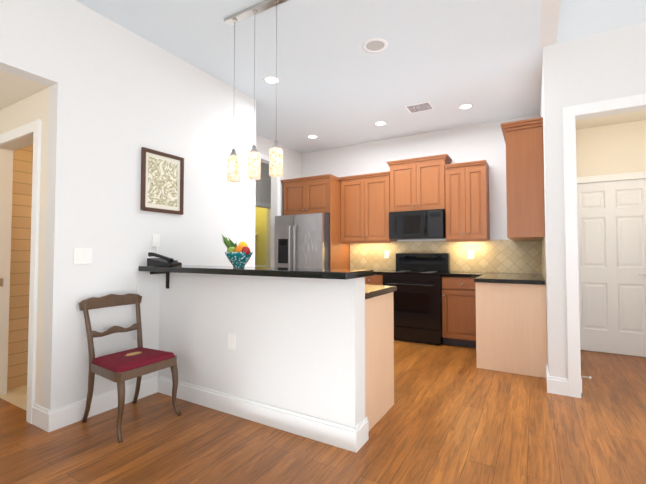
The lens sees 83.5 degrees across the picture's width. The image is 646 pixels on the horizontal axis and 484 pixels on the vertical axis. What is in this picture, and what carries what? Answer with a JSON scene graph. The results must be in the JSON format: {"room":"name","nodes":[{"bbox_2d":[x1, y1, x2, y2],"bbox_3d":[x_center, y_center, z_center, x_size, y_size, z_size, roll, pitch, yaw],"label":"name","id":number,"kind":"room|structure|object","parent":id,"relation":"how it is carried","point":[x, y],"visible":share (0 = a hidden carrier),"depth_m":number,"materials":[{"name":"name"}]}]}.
{"room":"kitchen","nodes":[
{"label":"kitchen","id":0,"kind":"room"},
{"bbox_2d":[159,272,364,427],"bbox_3d":[-0.569,0.746,2.701,1.850,1.030,0.150,-1,-2,30],"label":"wall","id":1,"kind":"structure","parent":0,"point":[300,345],"depth_m":2.48,"materials":[{"name":"paint"}]},
{"bbox_2d":[150,272,168,288],"bbox_3d":[-1.345,0.315,2.981,0.020,0.149,0.167,-1,-2,30],"label":"bracket","id":2,"kind":"object","parent":1,"relation":"attached to","point":[167,280],"visible":0.69,"depth_m":3.03,"materials":[{"name":"black metal"}]},
{"bbox_2d":[228,333,235,349],"bbox_3d":[-0.674,0.732,2.670,0.070,0.115,0.008,-1,-2,30],"label":"outlet","id":3,"kind":"object","parent":1,"relation":"attached to","point":[231,340],"visible":1,"depth_m":2.67,"materials":[{"name":"white plastic"}]},
{"bbox_2d":[139,265,372,279],"bbox_3d":[-0.590,0.207,2.634,1.892,0.040,0.385,-1,-2,30],"label":"bar","id":4,"kind":"object","parent":1,"relation":"on","point":[323,273],"visible":0.85,"depth_m":2.35,"materials":[{"name":"black stone"}]},
{"bbox_2d":[147,252,181,266],"bbox_3d":[-1.283,0.139,2.934,0.200,0.112,0.170,0,-2,10],"label":"phone","id":5,"kind":"object","parent":4,"relation":"on","point":[161,260],"visible":1,"depth_m":2.86,"materials":[{"name":"black plastic"}]},
{"bbox_2d":[222,235,252,267],"bbox_3d":[-0.646,0.061,2.680,0.277,0.252,0.204,-1,-2,30],"label":"fruit bowl","id":6,"kind":"object","parent":4,"relation":"on","point":[239,255],"visible":1,"depth_m":2.61,"materials":[{"name":"teal ceramic"}]},
{"bbox_2d":[156,376,363,452],"bbox_3d":[-0.596,1.191,2.625,1.865,0.135,0.045,-1,-2,30],"label":"baseboard","id":7,"kind":"structure","parent":1,"relation":"attached to","point":[349,438],"depth_m":2.45,"materials":[{"name":"paint"}]},
{"bbox_2d":[0,340,645,483],"bbox_3d":[-0.024,1.250,1.585,9.400,0.054,10.200,-1,-2,30],"label":"floor","id":8,"kind":"structure","parent":0,"point":[454,415],"depth_m":2.29,"materials":[{"name":"brown wood"}]},
{"bbox_2d":[79,293,180,442],"bbox_3d":[-1.373,0.825,2.584,0.536,0.878,0.464,-1,-2,30],"label":"chair","id":9,"kind":"object","parent":8,"relation":"on","point":[122,367],"visible":1,"depth_m":2.52,"materials":[{"name":"brown wood"}]},
{"bbox_2d":[275,213,329,268],"bbox_3d":[-0.200,0.471,5.788,0.873,1.770,0.864,-1,-2,30],"label":"fridge","id":10,"kind":"object","parent":8,"relation":"on","point":[302,240],"visible":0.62,"depth_m":5.44,"materials":[{"name":"grey metal"}]},
{"bbox_2d":[365,274,382,284],"bbox_3d":[0.641,0.908,5.482,0.808,0.878,0.618,-1,-2,30],"label":"base cabinet","id":11,"kind":"object","parent":8,"relation":"on","point":[376,279],"depth_m":5.09,"materials":[{"name":"brown wood"}]},
{"bbox_2d":[365,269,394,274],"bbox_3d":[0.640,0.448,5.488,0.809,0.040,0.614,-1,-2,30],"label":"countertop","id":12,"kind":"structure","parent":11,"relation":"on","point":[380,272],"depth_m":5.10,"materials":[{"name":"black stone"}]},
{"bbox_2d":[365,292,393,430],"bbox_3d":[-0.386,0.832,3.029,1.824,0.878,0.604,-1,-2,30],"label":"base cabinet","id":13,"kind":"object","parent":8,"relation":"on","point":[379,357],"visible":0.17,"depth_m":2.56,"materials":[{"name":"brown wood"}]},
{"bbox_2d":[365,284,396,299],"bbox_3d":[-0.371,0.372,3.047,1.846,0.040,0.623,-1,-2,30],"label":"countertop","id":14,"kind":"structure","parent":13,"relation":"on","point":[371,291],"depth_m":2.63,"materials":[{"name":"black stone"}]},
{"bbox_2d":[383,253,449,344],"bbox_3d":[1.300,0.745,5.029,0.774,1.175,0.707,-1,-2,30],"label":"range","id":15,"kind":"object","parent":8,"relation":"on","point":[415,279],"visible":0.92,"depth_m":4.78,"materials":[{"name":"black metal"}]},
{"bbox_2d":[442,277,473,347],"bbox_3d":[1.891,0.885,4.752,0.513,0.878,0.619,-1,-2,30],"label":"base cabinet","id":16,"kind":"object","parent":8,"relation":"on","point":[457,292],"depth_m":4.52,"materials":[{"name":"brown wood"}]},
{"bbox_2d":[441,271,485,276],"bbox_3d":[1.874,0.425,4.765,0.483,0.040,0.628,-1,-2,30],"label":"countertop","id":17,"kind":"structure","parent":16,"relation":"on","point":[452,273],"depth_m":4.59,"materials":[{"name":"black stone"}]},
{"bbox_2d":[474,282,546,377],"bbox_3d":[2.186,0.867,4.155,0.622,0.878,1.353,-1,-2,30],"label":"base cabinet","id":18,"kind":"object","parent":8,"relation":"on","point":[501,327],"depth_m":3.56,"materials":[{"name":"brown wood"}]},
{"bbox_2d":[473,272,544,284],"bbox_3d":[2.167,0.407,4.159,0.624,0.040,1.378,-1,-2,30],"label":"countertop","id":19,"kind":"structure","parent":18,"relation":"on","point":[513,278],"depth_m":3.69,"materials":[{"name":"black stone"}]},
{"bbox_2d":[0,0,645,409],"bbox_3d":[0.034,-1.303,1.515,9.390,5.052,10.240,-1,-2,30],"label":"wall","id":20,"kind":"structure","parent":0,"point":[110,102],"depth_m":3.01,"materials":[{"name":"paint"}]},
{"bbox_2d":[0,119,55,431],"bbox_3d":[-2.295,0.198,2.690,1.135,2.125,0.040,-1,-2,30],"label":"door frame","id":21,"kind":"structure","parent":20,"relation":"attached to","point":[37,415],"depth_m":2.54,"materials":[{"name":"paint"}]},
{"bbox_2d":[74,248,91,263],"bbox_3d":[-1.713,0.099,2.585,0.009,0.115,0.120,-1,-2,30],"label":"switch plate","id":22,"kind":"object","parent":20,"relation":"attached to","point":[82,255],"visible":1,"depth_m":2.58,"materials":[{"name":"white plastic"}]},
{"bbox_2d":[56,376,155,429],"bbox_3d":[-1.603,1.194,2.735,0.015,0.135,0.750,-1,-2,30],"label":"baseboard","id":23,"kind":"structure","parent":20,"relation":"attached to","point":[71,413],"depth_m":2.66,"materials":[{"name":"paint"}]},
{"bbox_2d":[152,234,159,246],"bbox_3d":[-1.424,-0.013,3.086,0.006,0.110,0.070,-1,-2,30],"label":"phone jack","id":24,"kind":"object","parent":20,"relation":"attached to","point":[155,238],"visible":1,"depth_m":3.08,"materials":[{"name":"white plastic"}]},
{"bbox_2d":[140,147,183,214],"bbox_3d":[-1.388,-0.516,3.147,0.023,0.522,0.405,-1,-2,30],"label":"picture frame","id":25,"kind":"object","parent":20,"relation":"attached to","point":[162,182],"visible":1,"depth_m":3.13,"materials":[{"name":"brown wood"}]},
{"bbox_2d":[255,153,279,215],"bbox_3d":[-1.086,-0.009,5.242,0.018,2.695,1.515,-1,-2,30],"label":"door frame","id":26,"kind":"structure","parent":20,"relation":"attached to","point":[264,157],"depth_m":5.88,"materials":[{"name":"paint"}]},
{"bbox_2d":[281,174,340,214],"bbox_3d":[-0.134,-0.721,5.974,0.928,0.585,0.640,-1,-2,30],"label":"upper cabinet","id":27,"kind":"object","parent":20,"relation":"attached to","point":[304,195],"depth_m":5.69,"materials":[{"name":"brown wood"}]},
{"bbox_2d":[341,171,396,243],"bbox_3d":[0.707,-0.517,5.638,0.808,1.015,0.360,-1,-2,30],"label":"upper cabinet","id":28,"kind":"object","parent":20,"relation":"attached to","point":[364,197],"depth_m":5.49,"materials":[{"name":"brown wood"}]},
{"bbox_2d":[389,157,448,211],"bbox_3d":[1.400,-0.786,5.252,0.779,0.700,0.338,-1,-2,30],"label":"upper cabinet","id":29,"kind":"object","parent":20,"relation":"attached to","point":[413,185],"depth_m":5.10,"materials":[{"name":"brown wood"}]},
{"bbox_2d":[389,209,445,239],"bbox_3d":[1.365,-0.239,5.178,0.758,0.389,0.469,-1,-2,30],"label":"microwave","id":30,"kind":"object","parent":29,"relation":"attached to","point":[417,224],"visible":0.85,"depth_m":5.00,"materials":[{"name":"black metal"}]},
{"bbox_2d":[350,239,541,272],"bbox_3d":[1.619,0.201,5.283,2.714,0.438,0.012,-1,-2,30],"label":"backsplash","id":31,"kind":"structure","parent":20,"relation":"attached to","point":[508,256],"depth_m":5.05,"materials":[{"name":"tile"}]},
{"bbox_2d":[445,160,489,240],"bbox_3d":[1.957,-0.539,4.909,0.513,1.015,0.360,-1,-2,30],"label":"upper cabinet","id":32,"kind":"object","parent":20,"relation":"attached to","point":[458,193],"depth_m":4.77,"materials":[{"name":"brown wood"}]},
{"bbox_2d":[501,117,544,240],"bbox_3d":[2.275,-0.592,4.093,0.360,1.130,1.430,-1,-2,30],"label":"upper cabinet","id":33,"kind":"object","parent":20,"relation":"attached to","point":[523,139],"depth_m":3.50,"materials":[{"name":"brown wood"}]},
{"bbox_2d":[538,237,545,279],"bbox_3d":[2.444,0.162,4.012,0.007,0.438,1.320,-1,-2,30],"label":"backsplash","id":34,"kind":"structure","parent":20,"relation":"attached to","point":[541,244],"depth_m":3.84,"materials":[{"name":"tile"}]},
{"bbox_2d":[546,93,645,397],"bbox_3d":[3.517,0.041,2.150,3.755,2.405,0.018,-1,-2,30],"label":"door frame","id":35,"kind":"structure","parent":20,"relation":"attached to","point":[572,386],"depth_m":2.99,"materials":[{"name":"paint"}]},
{"bbox_2d":[577,179,645,356],"bbox_3d":[3.393,0.291,4.245,0.807,2.022,0.091,-1,-2,30],"label":"door","id":36,"kind":"structure","parent":20,"relation":"in","point":[611,217],"depth_m":4.25,"materials":[{"name":"paint"}]},
{"bbox_2d":[0,0,645,152],"bbox_3d":[-0.002,-2.481,1.618,9.520,2.732,10.320,-1,-2,30],"label":"ceiling","id":37,"kind":"structure","parent":0,"point":[338,86],"depth_m":3.25,"materials":[{"name":"paint"}]},
{"bbox_2d":[224,0,287,182],"bbox_3d":[-0.498,-1.084,2.630,0.560,1.254,0.096,-1,-2,30],"label":"pendant light","id":38,"kind":"object","parent":37,"relation":"hanging from","point":[254,163],"visible":1,"depth_m":2.60,"materials":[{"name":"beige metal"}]},
{"bbox_2d":[263,76,279,83],"bbox_3d":[-0.530,-1.675,3.744,0.170,0.005,0.170,-1,-2,30],"label":"recessed light","id":39,"kind":"object","parent":37,"relation":"in","point":[269,79],"visible":1,"depth_m":3.73,"materials":[{"name":"white"}]},
{"bbox_2d":[307,135,317,138],"bbox_3d":[-0.161,-1.618,5.566,0.170,0.005,0.170,-1,-2,30],"label":"recessed light","id":40,"kind":"object","parent":37,"relation":"in","point":[312,136],"visible":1,"depth_m":5.56,"materials":[{"name":"white"}]},
{"bbox_2d":[362,38,387,52],"bbox_3d":[0.451,-1.694,3.125,0.220,0.005,0.220,-1,-2,30],"label":"ceiling speaker","id":41,"kind":"object","parent":37,"relation":"in","point":[375,45],"visible":1,"depth_m":3.12,"materials":[{"name":"white plastic"}]},
{"bbox_2d":[374,121,386,125],"bbox_3d":[0.793,-1.636,4.998,0.170,0.005,0.170,-1,-2,30],"label":"recessed light","id":42,"kind":"object","parent":37,"relation":"in","point":[380,123],"visible":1,"depth_m":5.00,"materials":[{"name":"white"}]},
{"bbox_2d":[405,101,433,112],"bbox_3d":[1.187,-1.651,4.443,0.300,0.009,0.240,-1,-2,30],"label":"ceiling vent","id":43,"kind":"object","parent":37,"relation":"in","point":[419,107],"visible":0.98,"depth_m":4.43,"materials":[{"name":"white metal"}]},
{"bbox_2d":[458,104,472,109],"bbox_3d":[1.741,-1.654,4.421,0.170,0.005,0.170,-1,-2,30],"label":"recessed light","id":44,"kind":"object","parent":37,"relation":"in","point":[464,106],"visible":1,"depth_m":4.42,"materials":[{"name":"white"}]}
]}

